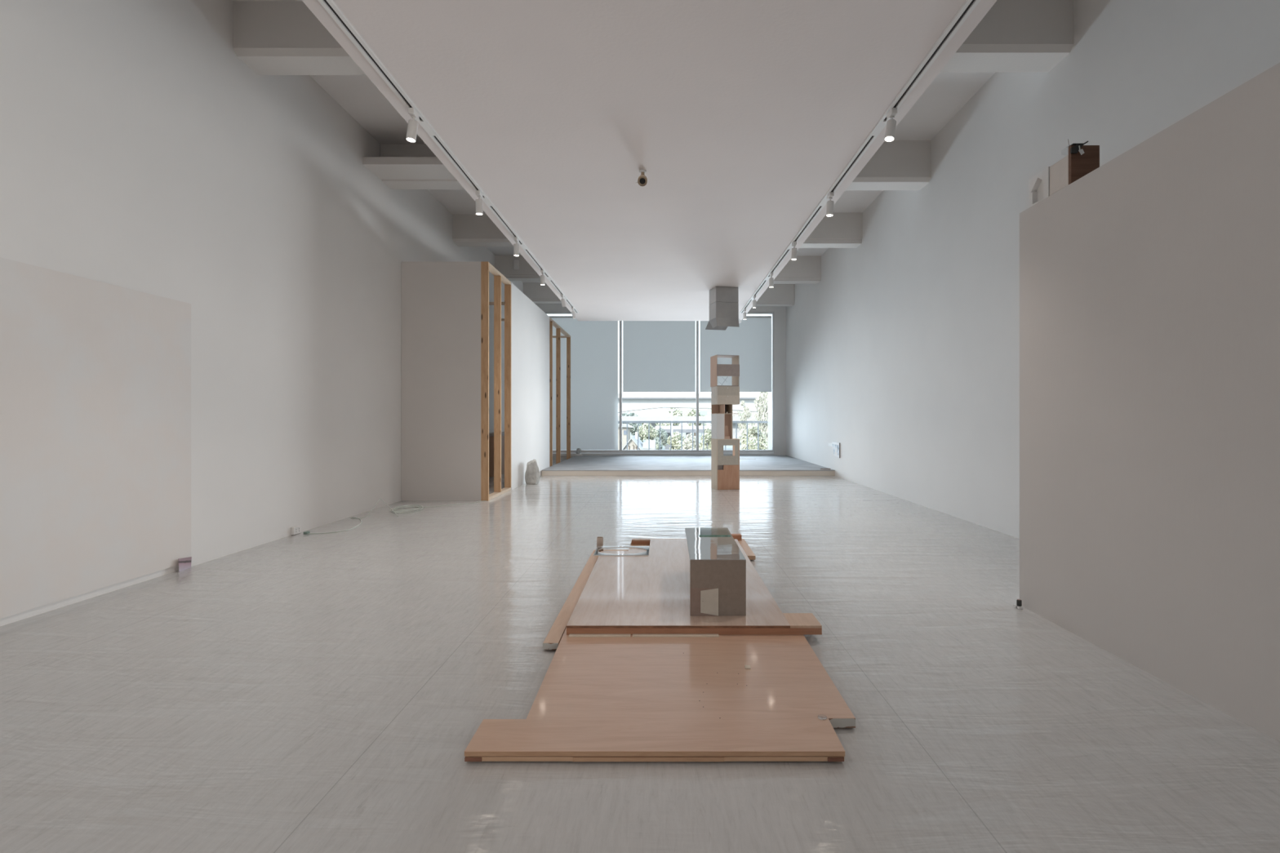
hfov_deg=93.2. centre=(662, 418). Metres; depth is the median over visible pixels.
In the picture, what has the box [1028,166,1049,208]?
foam block
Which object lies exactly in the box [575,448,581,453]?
rock
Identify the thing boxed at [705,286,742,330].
box
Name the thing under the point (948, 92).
ceiling
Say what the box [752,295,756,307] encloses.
track spotlight
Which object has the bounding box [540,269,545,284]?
track spotlight
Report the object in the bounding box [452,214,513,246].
ceiling beam
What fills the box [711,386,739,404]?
drawer box
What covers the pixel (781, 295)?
ceiling beam
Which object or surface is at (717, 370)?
box
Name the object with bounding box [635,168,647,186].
security camera
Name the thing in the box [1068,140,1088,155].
binder clip
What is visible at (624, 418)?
viaduct
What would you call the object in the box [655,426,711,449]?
road
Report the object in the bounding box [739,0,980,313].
track
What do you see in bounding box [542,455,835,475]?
platform
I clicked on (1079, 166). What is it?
plywood offcut
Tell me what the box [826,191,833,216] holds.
track spotlight
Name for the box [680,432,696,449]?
tree
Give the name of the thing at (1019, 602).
battery
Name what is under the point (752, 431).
tree
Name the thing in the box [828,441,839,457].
collage
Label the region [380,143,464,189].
ceiling beam
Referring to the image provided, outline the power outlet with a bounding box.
[290,525,301,534]
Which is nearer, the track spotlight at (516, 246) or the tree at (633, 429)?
the track spotlight at (516, 246)
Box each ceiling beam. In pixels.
[233,0,365,75]
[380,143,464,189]
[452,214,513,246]
[494,255,540,280]
[523,283,561,303]
[755,284,795,306]
[773,255,821,284]
[799,212,862,248]
[845,140,930,190]
[940,0,1073,71]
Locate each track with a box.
[318,0,578,313]
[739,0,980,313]
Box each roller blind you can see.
[548,315,617,449]
[622,320,695,391]
[700,315,771,391]
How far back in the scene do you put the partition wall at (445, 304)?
8.48 m
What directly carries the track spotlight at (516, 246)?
attached to the track at (330, 6)
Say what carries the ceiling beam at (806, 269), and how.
attached to the ceiling at (948, 92)
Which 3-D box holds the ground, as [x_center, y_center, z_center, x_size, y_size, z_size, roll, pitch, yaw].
[20.000,8.300,219.500,360.000,0.300,401.000,0,0,0]
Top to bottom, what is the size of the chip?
0.006 m
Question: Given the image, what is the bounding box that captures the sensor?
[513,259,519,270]
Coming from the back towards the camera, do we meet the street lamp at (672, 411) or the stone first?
the street lamp at (672, 411)
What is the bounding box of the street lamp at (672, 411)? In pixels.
[666,408,677,435]
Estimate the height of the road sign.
11.010 m
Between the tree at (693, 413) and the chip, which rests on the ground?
the tree at (693, 413)
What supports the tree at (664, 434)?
on the ground
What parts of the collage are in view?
picture plate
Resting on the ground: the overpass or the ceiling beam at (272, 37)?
the overpass
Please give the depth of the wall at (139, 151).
5.11 m
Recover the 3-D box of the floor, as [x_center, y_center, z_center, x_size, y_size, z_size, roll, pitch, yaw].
[-0.085,1.210,6.250,7.571,0.120,22.500,0,0,0]
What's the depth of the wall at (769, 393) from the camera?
18.17 m
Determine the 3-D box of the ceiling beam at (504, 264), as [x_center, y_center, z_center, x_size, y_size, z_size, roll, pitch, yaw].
[-2.235,-3.328,13.365,2.870,0.485,0.330,0,0,0]
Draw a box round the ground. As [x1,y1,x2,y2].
[630,432,742,449]
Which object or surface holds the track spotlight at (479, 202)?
attached to the track at (330, 6)
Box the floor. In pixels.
[0,459,1279,852]
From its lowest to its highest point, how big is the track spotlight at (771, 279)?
0.207 m
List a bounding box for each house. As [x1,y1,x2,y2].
[617,423,633,449]
[622,431,655,449]
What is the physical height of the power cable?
0.168 m
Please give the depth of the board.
3.83 m
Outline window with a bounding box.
[544,311,774,455]
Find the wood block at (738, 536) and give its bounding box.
[731,533,742,540]
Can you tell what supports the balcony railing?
on the floor
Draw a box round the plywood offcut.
[1068,145,1099,184]
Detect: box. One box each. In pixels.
[684,528,746,615]
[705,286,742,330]
[710,355,739,386]
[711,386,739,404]
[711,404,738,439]
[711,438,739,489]
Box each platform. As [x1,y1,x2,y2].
[464,627,855,761]
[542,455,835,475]
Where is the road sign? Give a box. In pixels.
[700,410,711,436]
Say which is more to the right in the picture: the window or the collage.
the collage
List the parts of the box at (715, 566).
inset panel, glass strip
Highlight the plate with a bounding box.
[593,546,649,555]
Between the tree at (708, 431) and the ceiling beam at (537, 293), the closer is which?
the ceiling beam at (537, 293)
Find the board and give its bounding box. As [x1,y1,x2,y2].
[0,257,191,618]
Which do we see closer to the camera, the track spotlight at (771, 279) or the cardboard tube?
the cardboard tube
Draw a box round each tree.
[617,411,641,435]
[636,422,658,449]
[640,422,662,426]
[653,427,667,449]
[660,408,686,433]
[666,431,684,449]
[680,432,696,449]
[686,408,706,435]
[698,427,711,449]
[732,410,755,431]
[737,400,751,449]
[741,425,768,449]
[749,391,768,449]
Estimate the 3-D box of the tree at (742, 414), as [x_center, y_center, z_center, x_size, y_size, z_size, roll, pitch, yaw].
[48.888,1.685,375.742,20.329,17.814,18.833,0,0,0]
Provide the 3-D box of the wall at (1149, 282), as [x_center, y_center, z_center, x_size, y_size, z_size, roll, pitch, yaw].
[2.295,-0.060,1.968,0.210,2.420,3.535,0,0,0]
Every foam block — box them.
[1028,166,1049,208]
[1049,155,1068,195]
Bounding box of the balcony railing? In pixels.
[617,421,768,449]
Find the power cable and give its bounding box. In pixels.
[303,498,485,534]
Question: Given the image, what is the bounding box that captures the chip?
[744,665,751,669]
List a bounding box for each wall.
[0,0,523,626]
[401,261,570,501]
[535,303,786,459]
[768,314,771,449]
[786,0,1279,538]
[1019,62,1279,742]
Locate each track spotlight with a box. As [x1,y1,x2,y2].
[405,107,419,142]
[475,190,483,215]
[513,236,519,256]
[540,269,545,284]
[560,293,566,306]
[571,306,576,318]
[742,308,746,319]
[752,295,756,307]
[768,272,773,287]
[791,240,796,260]
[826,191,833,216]
[884,107,897,141]
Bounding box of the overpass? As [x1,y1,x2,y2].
[617,393,762,413]
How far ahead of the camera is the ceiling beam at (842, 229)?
10.46 m
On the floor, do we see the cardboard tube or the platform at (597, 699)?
the platform at (597, 699)
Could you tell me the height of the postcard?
0.097 m
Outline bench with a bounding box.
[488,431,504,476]
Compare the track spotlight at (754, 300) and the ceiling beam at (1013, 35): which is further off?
the track spotlight at (754, 300)
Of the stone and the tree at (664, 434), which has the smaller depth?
the stone
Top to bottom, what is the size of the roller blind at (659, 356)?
2.164 m
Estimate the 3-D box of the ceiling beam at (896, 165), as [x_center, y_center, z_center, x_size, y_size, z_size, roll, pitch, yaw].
[1.319,-3.312,7.915,4.237,0.515,0.330,0,0,0]
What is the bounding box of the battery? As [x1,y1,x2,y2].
[1016,599,1022,606]
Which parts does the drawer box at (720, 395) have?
panel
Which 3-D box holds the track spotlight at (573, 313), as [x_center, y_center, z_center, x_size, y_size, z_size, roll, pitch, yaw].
[-1.710,-2.026,11.582,0.085,0.210,0.106,0,0,0]
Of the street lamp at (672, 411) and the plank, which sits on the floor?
the plank
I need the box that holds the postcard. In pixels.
[178,556,191,572]
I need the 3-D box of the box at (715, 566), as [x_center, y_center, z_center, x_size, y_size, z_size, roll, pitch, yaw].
[0.297,0.905,3.721,0.303,0.309,0.946,0,0,0]
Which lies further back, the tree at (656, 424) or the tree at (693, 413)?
the tree at (656, 424)
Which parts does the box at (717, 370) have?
panel, panel, panel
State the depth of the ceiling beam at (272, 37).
5.16 m
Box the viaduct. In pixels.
[617,416,757,439]
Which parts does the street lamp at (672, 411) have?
post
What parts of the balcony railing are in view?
rail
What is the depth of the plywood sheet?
3.48 m
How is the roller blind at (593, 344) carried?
attached to the window
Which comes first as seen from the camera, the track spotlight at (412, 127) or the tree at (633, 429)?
the track spotlight at (412, 127)
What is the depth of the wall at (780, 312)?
17.20 m
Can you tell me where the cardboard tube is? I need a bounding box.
[596,536,603,551]
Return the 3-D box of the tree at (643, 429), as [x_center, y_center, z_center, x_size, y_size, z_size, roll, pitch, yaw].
[-1.576,4.282,62.010,2.478,7.736,2.589,0,0,-20]
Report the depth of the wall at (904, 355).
6.76 m
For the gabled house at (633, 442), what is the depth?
44.00 m
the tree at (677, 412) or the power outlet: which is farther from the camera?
the tree at (677, 412)
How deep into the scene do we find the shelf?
9.81 m
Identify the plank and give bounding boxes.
[542,538,755,649]
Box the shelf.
[712,413,738,413]
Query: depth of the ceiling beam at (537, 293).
15.87 m
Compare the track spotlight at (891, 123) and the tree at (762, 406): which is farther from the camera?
the tree at (762, 406)
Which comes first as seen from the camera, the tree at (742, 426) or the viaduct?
the tree at (742, 426)
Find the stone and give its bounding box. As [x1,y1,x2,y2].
[524,459,540,484]
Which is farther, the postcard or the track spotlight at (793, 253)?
the track spotlight at (793, 253)
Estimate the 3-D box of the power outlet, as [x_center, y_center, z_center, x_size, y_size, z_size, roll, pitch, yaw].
[-3.654,1.109,6.026,0.031,0.074,0.128,0,0,0]
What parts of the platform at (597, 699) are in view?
wood strip, wood strip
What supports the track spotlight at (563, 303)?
attached to the track at (330, 6)
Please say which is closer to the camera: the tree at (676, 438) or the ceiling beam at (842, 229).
the ceiling beam at (842, 229)
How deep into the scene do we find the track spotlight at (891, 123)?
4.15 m
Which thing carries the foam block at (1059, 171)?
on the wall at (1149, 282)
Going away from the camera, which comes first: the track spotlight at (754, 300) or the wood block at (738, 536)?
the wood block at (738, 536)
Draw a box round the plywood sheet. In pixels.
[566,538,822,635]
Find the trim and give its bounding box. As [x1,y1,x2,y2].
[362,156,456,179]

